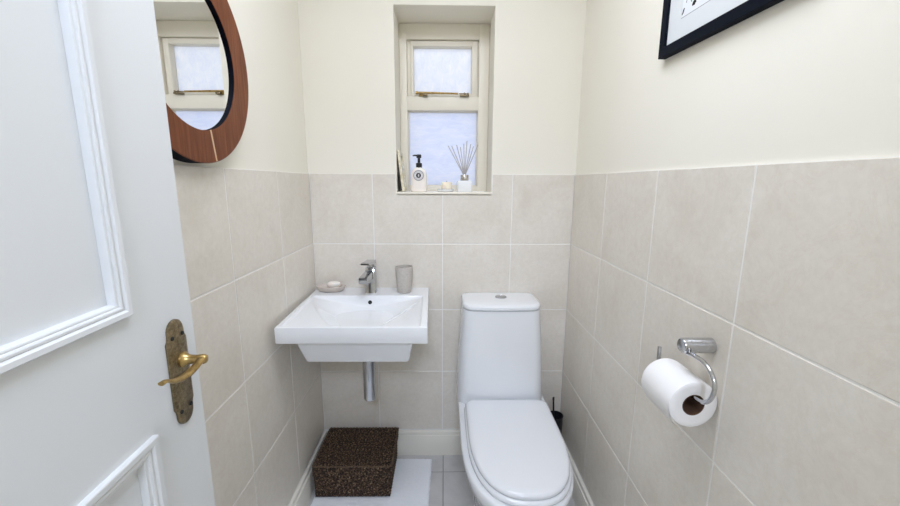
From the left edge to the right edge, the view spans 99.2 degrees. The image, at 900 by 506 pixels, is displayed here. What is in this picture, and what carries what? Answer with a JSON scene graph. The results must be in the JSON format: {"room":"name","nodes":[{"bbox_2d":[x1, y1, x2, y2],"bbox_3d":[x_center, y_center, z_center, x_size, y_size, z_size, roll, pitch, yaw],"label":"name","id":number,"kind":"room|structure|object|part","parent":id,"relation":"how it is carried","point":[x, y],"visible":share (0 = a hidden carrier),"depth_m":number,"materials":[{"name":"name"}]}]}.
{"room":"bathroom","nodes":[
{"label":"bathroom","id":0,"kind":"room"},
{"bbox_2d":[173,0,323,505],"bbox_3d":[-0.673,0.023,0.782,0.130,2.470,1.926,0,10,-1],"label":"wall","id":1,"kind":"structure","parent":0,"point":[246,220],"depth_m":1.23,"materials":[{"name":"beige tile"}]},
{"bbox_2d":[153,0,247,162],"bbox_3d":[-0.596,-0.454,0.862,0.036,0.492,0.492,0,10,-1],"label":"wall mirror","id":2,"kind":"object","parent":1,"relation":"attached to","point":[203,64],"visible":0.7,"depth_m":0.90,"materials":[{"name":"brown wood"}]},
{"bbox_2d":[153,0,230,129],"bbox_3d":[-0.591,-0.454,0.862,0.010,0.340,0.340,0,10,-1],"label":"mirror glass","id":3,"kind":"object","parent":2,"relation":"attached to","point":[195,58],"depth_m":0.88,"materials":[{"name":"silver mirror"}]},
{"bbox_2d":[288,431,326,505],"bbox_3d":[-0.605,1.114,1.042,0.018,0.130,1.800,0,10,-1],"label":"baseboard","id":4,"kind":"structure","parent":1,"relation":"attached to","point":[303,493],"depth_m":1.63,"materials":[{"name":"beige paint"}]},
{"bbox_2d":[308,455,575,505],"bbox_3d":[-0.026,1.210,1.058,1.436,0.060,2.020,0,10,-1],"label":"floor","id":5,"kind":"structure","parent":0,"point":[449,484],"depth_m":1.75,"materials":[{"name":"grey tile"}]},
{"bbox_2d":[310,459,431,505],"bbox_3d":[-0.341,1.072,1.608,0.515,0.009,0.609,0,10,-1],"label":"bath mat","id":6,"kind":"object","parent":5,"relation":"on","point":[411,480],"visible":0.52,"depth_m":1.69,"materials":[{"name":"white fabric"}]},
{"bbox_2d":[312,427,398,496],"bbox_3d":[-0.419,0.956,1.768,0.344,0.158,0.271,0,10,-1],"label":"storage basket","id":7,"kind":"object","parent":6,"relation":"on","point":[353,462],"visible":1,"depth_m":1.66,"materials":[{"name":"wicker"}]},
{"bbox_2d":[456,292,573,505],"bbox_3d":[0.232,0.668,1.495,0.396,0.850,0.764,0,10,-1],"label":"toilet","id":8,"kind":"object","parent":5,"relation":"on","point":[514,451],"visible":1,"depth_m":1.57,"materials":[{"name":"white ceramic"}]},
{"bbox_3d":[0.223,0.215,1.699,0.337,0.025,0.198,0,10,-1],"label":"cistern lid","id":9,"kind":"part","parent":8,"relation":"part of","materials":[{"name":"white ceramic"}]},
{"bbox_3d":[0.234,0.891,1.534,0.390,0.398,0.760,0,10,-1],"label":"bowl","id":10,"kind":"part","parent":8,"relation":"part of","materials":[{"name":"white ceramic"}]},
{"bbox_3d":[0.243,0.683,1.396,0.348,0.025,0.520,0,10,-1],"label":"lid","id":11,"kind":"part","parent":8,"relation":"part of","materials":[{"name":"white plastic"}]},
{"bbox_3d":[0.243,0.704,1.392,0.361,0.019,0.525,0,10,-1],"label":"seat","id":12,"kind":"part","parent":8,"relation":"part of","materials":[{"name":"white plastic"}]},
{"bbox_2d":[551,410,562,434],"bbox_3d":[0.498,0.899,1.835,0.074,0.276,0.074,0,10,-1],"label":"brush holder","id":13,"kind":"object","parent":5,"relation":"on","point":[558,416],"visible":0.23,"depth_m":1.81,"materials":[{"name":"black plastic"}]},
{"bbox_2d":[298,0,586,431],"bbox_3d":[-0.036,-0.179,1.890,1.456,2.470,0.320,0,10,-1],"label":"wall","id":14,"kind":"structure","parent":0,"point":[516,237],"depth_m":1.71,"materials":[{"name":"beige tile"}]},
{"bbox_2d":[274,288,428,361],"bbox_3d":[-0.345,0.279,1.552,0.530,0.148,0.501,0,10,-1],"label":"basin","id":15,"kind":"object","parent":14,"relation":"attached to","point":[349,324],"visible":0.99,"depth_m":1.36,"materials":[{"name":"white ceramic"}]},
{"bbox_2d":[316,283,345,292],"bbox_3d":[-0.535,0.158,1.723,0.131,0.026,0.081,0,10,-1],"label":"soap dish","id":16,"kind":"object","parent":15,"relation":"on","point":[324,287],"visible":0.91,"depth_m":1.70,"materials":[{"name":"beige ceramic"}]},
{"bbox_2d":[327,281,340,287],"bbox_3d":[-0.521,0.140,1.724,0.062,0.026,0.041,0,10,-1],"label":"soap bar","id":17,"kind":"object","parent":16,"relation":"in","point":[332,284],"visible":0.98,"depth_m":1.71,"materials":[{"name":"white wax"}]},
{"bbox_2d":[359,260,377,292],"bbox_3d":[-0.354,0.108,1.661,0.054,0.147,0.138,0,10,-1],"label":"mixer tap","id":18,"kind":"object","parent":15,"relation":"on","point":[369,277],"visible":1,"depth_m":1.68,"materials":[{"name":"silver metal"}]},
{"bbox_3d":[-0.358,0.103,1.641,0.035,0.040,0.106,1,10,5],"label":"spout","id":19,"kind":"part","parent":18,"relation":"part of","materials":[{"name":"silver metal"}]},
{"bbox_2d":[362,362,375,400],"bbox_3d":[-0.339,0.466,1.707,0.068,0.276,0.260,0,10,-1],"label":"trap","id":20,"kind":"object","parent":15,"relation":"attached to","point":[369,370],"visible":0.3,"depth_m":1.59,"materials":[{"name":"silver metal"}]},
{"bbox_2d":[395,264,412,293],"bbox_3d":[-0.203,0.116,1.703,0.077,0.118,0.077,0,10,-1],"label":"tumbler","id":21,"kind":"object","parent":15,"relation":"on","point":[404,272],"visible":1,"depth_m":1.68,"materials":[{"name":"beige ceramic"}]},
{"bbox_2d":[328,430,461,455],"bbox_3d":[-0.039,0.954,1.927,1.140,0.130,0.018,0,10,-1],"label":"baseboard","id":22,"kind":"structure","parent":14,"relation":"attached to","point":[410,442],"depth_m":1.92,"materials":[{"name":"beige paint"}]},
{"bbox_2d":[397,191,490,193],"bbox_3d":[-0.028,-0.284,1.803,0.421,0.009,0.198,0,10,-1],"label":"window sill","id":23,"kind":"structure","parent":14,"relation":"attached to","point":[400,192],"depth_m":1.71,"materials":[{"name":"white paint"}]},
{"bbox_2d":[397,150,406,191],"bbox_3d":[-0.224,-0.380,1.778,0.038,0.184,0.122,0,10,-1],"label":"photo frame","id":24,"kind":"object","parent":23,"relation":"on","point":[400,163],"visible":0.99,"depth_m":1.73,"materials":[{"name":"grey"}]},
{"bbox_2d":[411,154,426,191],"bbox_3d":[-0.143,-0.365,1.754,0.074,0.167,0.044,0,10,-1],"label":"lotion bottle","id":25,"kind":"object","parent":23,"relation":"on","point":[418,174],"visible":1,"depth_m":1.74,"materials":[{"name":"white plastic"}]},
{"bbox_2d":[437,189,453,191],"bbox_3d":[-0.021,-0.293,1.793,0.080,0.012,0.080,0,10,-1],"label":"dish","id":26,"kind":"object","parent":23,"relation":"on","point":[438,190],"visible":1,"depth_m":1.76,"materials":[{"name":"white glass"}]},
{"bbox_2d":[441,182,451,188],"bbox_3d":[-0.015,-0.314,1.789,0.051,0.046,0.051,0,10,-1],"label":"candle","id":27,"kind":"object","parent":26,"relation":"in","point":[444,185],"visible":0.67,"depth_m":1.77,"materials":[{"name":"beige wax"}]},
{"bbox_2d":[448,142,477,191],"bbox_3d":[0.058,-0.396,1.756,0.138,0.229,0.069,0,10,-1],"label":"reed diffuser","id":28,"kind":"object","parent":23,"relation":"on","point":[464,185],"visible":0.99,"depth_m":1.74,"materials":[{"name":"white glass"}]},
{"bbox_2d":[457,180,471,191],"bbox_3d":[0.066,-0.314,1.771,0.069,0.062,0.069,0,10,-1],"label":"glass bottle","id":29,"kind":"object","parent":28,"relation":"attached to","point":[463,185],"depth_m":1.74,"materials":[{"name":"white glass"}]},
{"bbox_2d":[399,23,489,190],"bbox_3d":[-0.028,-0.685,1.854,0.420,0.760,0.088,0,10,-1],"label":"window","id":30,"kind":"structure","parent":14,"relation":"in","point":[444,68],"depth_m":1.84,"materials":[{"name":"white paint"}]},
{"bbox_3d":[-0.036,-0.515,1.912,0.336,0.354,0.005,0,10,-1],"label":"glass pane","id":31,"kind":"part","parent":30,"relation":"part of","materials":[{"name":"white glass"}]},
{"bbox_3d":[-0.035,-0.870,1.847,0.282,0.214,0.005,0,10,-1],"label":"glass pane","id":32,"kind":"part","parent":30,"relation":"part of","materials":[{"name":"white glass"}]},
{"bbox_3d":[-0.028,-0.871,1.834,0.314,0.248,0.056,0,10,-1],"label":"casement sash","id":33,"kind":"part","parent":30,"relation":"part of","materials":[{"name":"white glass"}]},
{"bbox_2d":[560,0,899,505],"bbox_3d":[0.634,0.025,0.802,0.130,2.470,1.926,0,10,-1],"label":"wall","id":34,"kind":"structure","parent":0,"point":[738,188],"depth_m":0.74,"materials":[{"name":"beige tile"}]},
{"bbox_2d":[564,441,593,505],"bbox_3d":[0.553,1.117,1.060,0.018,0.130,1.800,0,10,-1],"label":"baseboard","id":35,"kind":"structure","parent":34,"relation":"attached to","point":[580,495],"depth_m":1.60,"materials":[{"name":"beige paint"}]},
{"bbox_2d":[657,338,717,404],"bbox_3d":[0.534,0.243,0.838,0.066,0.119,0.202,0,10,-1],"label":"toilet roll holder","id":36,"kind":"object","parent":34,"relation":"attached to","point":[689,346],"visible":0.77,"depth_m":0.81,"materials":[{"name":"silver metal"}]},
{"bbox_2d":[641,358,716,426],"bbox_3d":[0.512,0.310,0.863,0.104,0.104,0.116,0,10,-1],"label":"toilet roll","id":37,"kind":"object","parent":36,"relation":"on","point":[666,382],"visible":0.95,"depth_m":0.82,"materials":[{"name":"white paper"}]},
{"bbox_2d":[658,0,783,59],"bbox_3d":[0.567,-0.743,0.753,0.020,0.574,0.440,0,10,-1],"label":"picture frame","id":38,"kind":"object","parent":34,"relation":"attached to","point":[685,23],"visible":1,"depth_m":0.87,"materials":[{"name":"black wood"}]},
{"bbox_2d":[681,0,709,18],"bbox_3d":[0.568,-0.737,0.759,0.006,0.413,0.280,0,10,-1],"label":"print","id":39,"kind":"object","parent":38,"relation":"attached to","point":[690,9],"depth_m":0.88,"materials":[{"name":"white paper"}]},
{"bbox_3d":[-0.006,0.163,-0.101,1.188,2.420,0.120,0,10,-1],"label":"wall","id":40,"kind":"structure","parent":0,"visible":0},
{"bbox_2d":[0,0,214,505],"bbox_3d":[-0.456,0.298,0.363,0.092,1.967,0.716,0,10,-1],"label":"door","id":41,"kind":"structure","parent":40,"relation":"in","point":[101,403],"depth_m":0.49,"materials":[{"name":"white paint"}]},
{"bbox_3d":[-0.443,-0.212,0.257,0.017,0.695,0.459,0,10,-3],"label":"panel moulding","id":42,"kind":"part","parent":41,"relation":"part of","materials":[{"name":"white paint"}]},
{"bbox_3d":[-0.448,0.686,0.429,0.017,0.735,0.471,0,10,-3],"label":"panel moulding","id":43,"kind":"part","parent":41,"relation":"part of","materials":[{"name":"white paint"}]},
{"bbox_3d":[-0.461,0.204,0.655,0.005,0.188,0.049,0,10,-3],"label":"handle plate","id":44,"kind":"part","parent":41,"relation":"part of","materials":[{"name":"gold metal"}]},
{"bbox_3d":[-0.436,0.190,0.615,0.045,0.028,0.115,0,10,-1],"label":"lever","id":45,"kind":"part","parent":41,"relation":"part of","materials":[{"name":"gold metal"}]}
]}

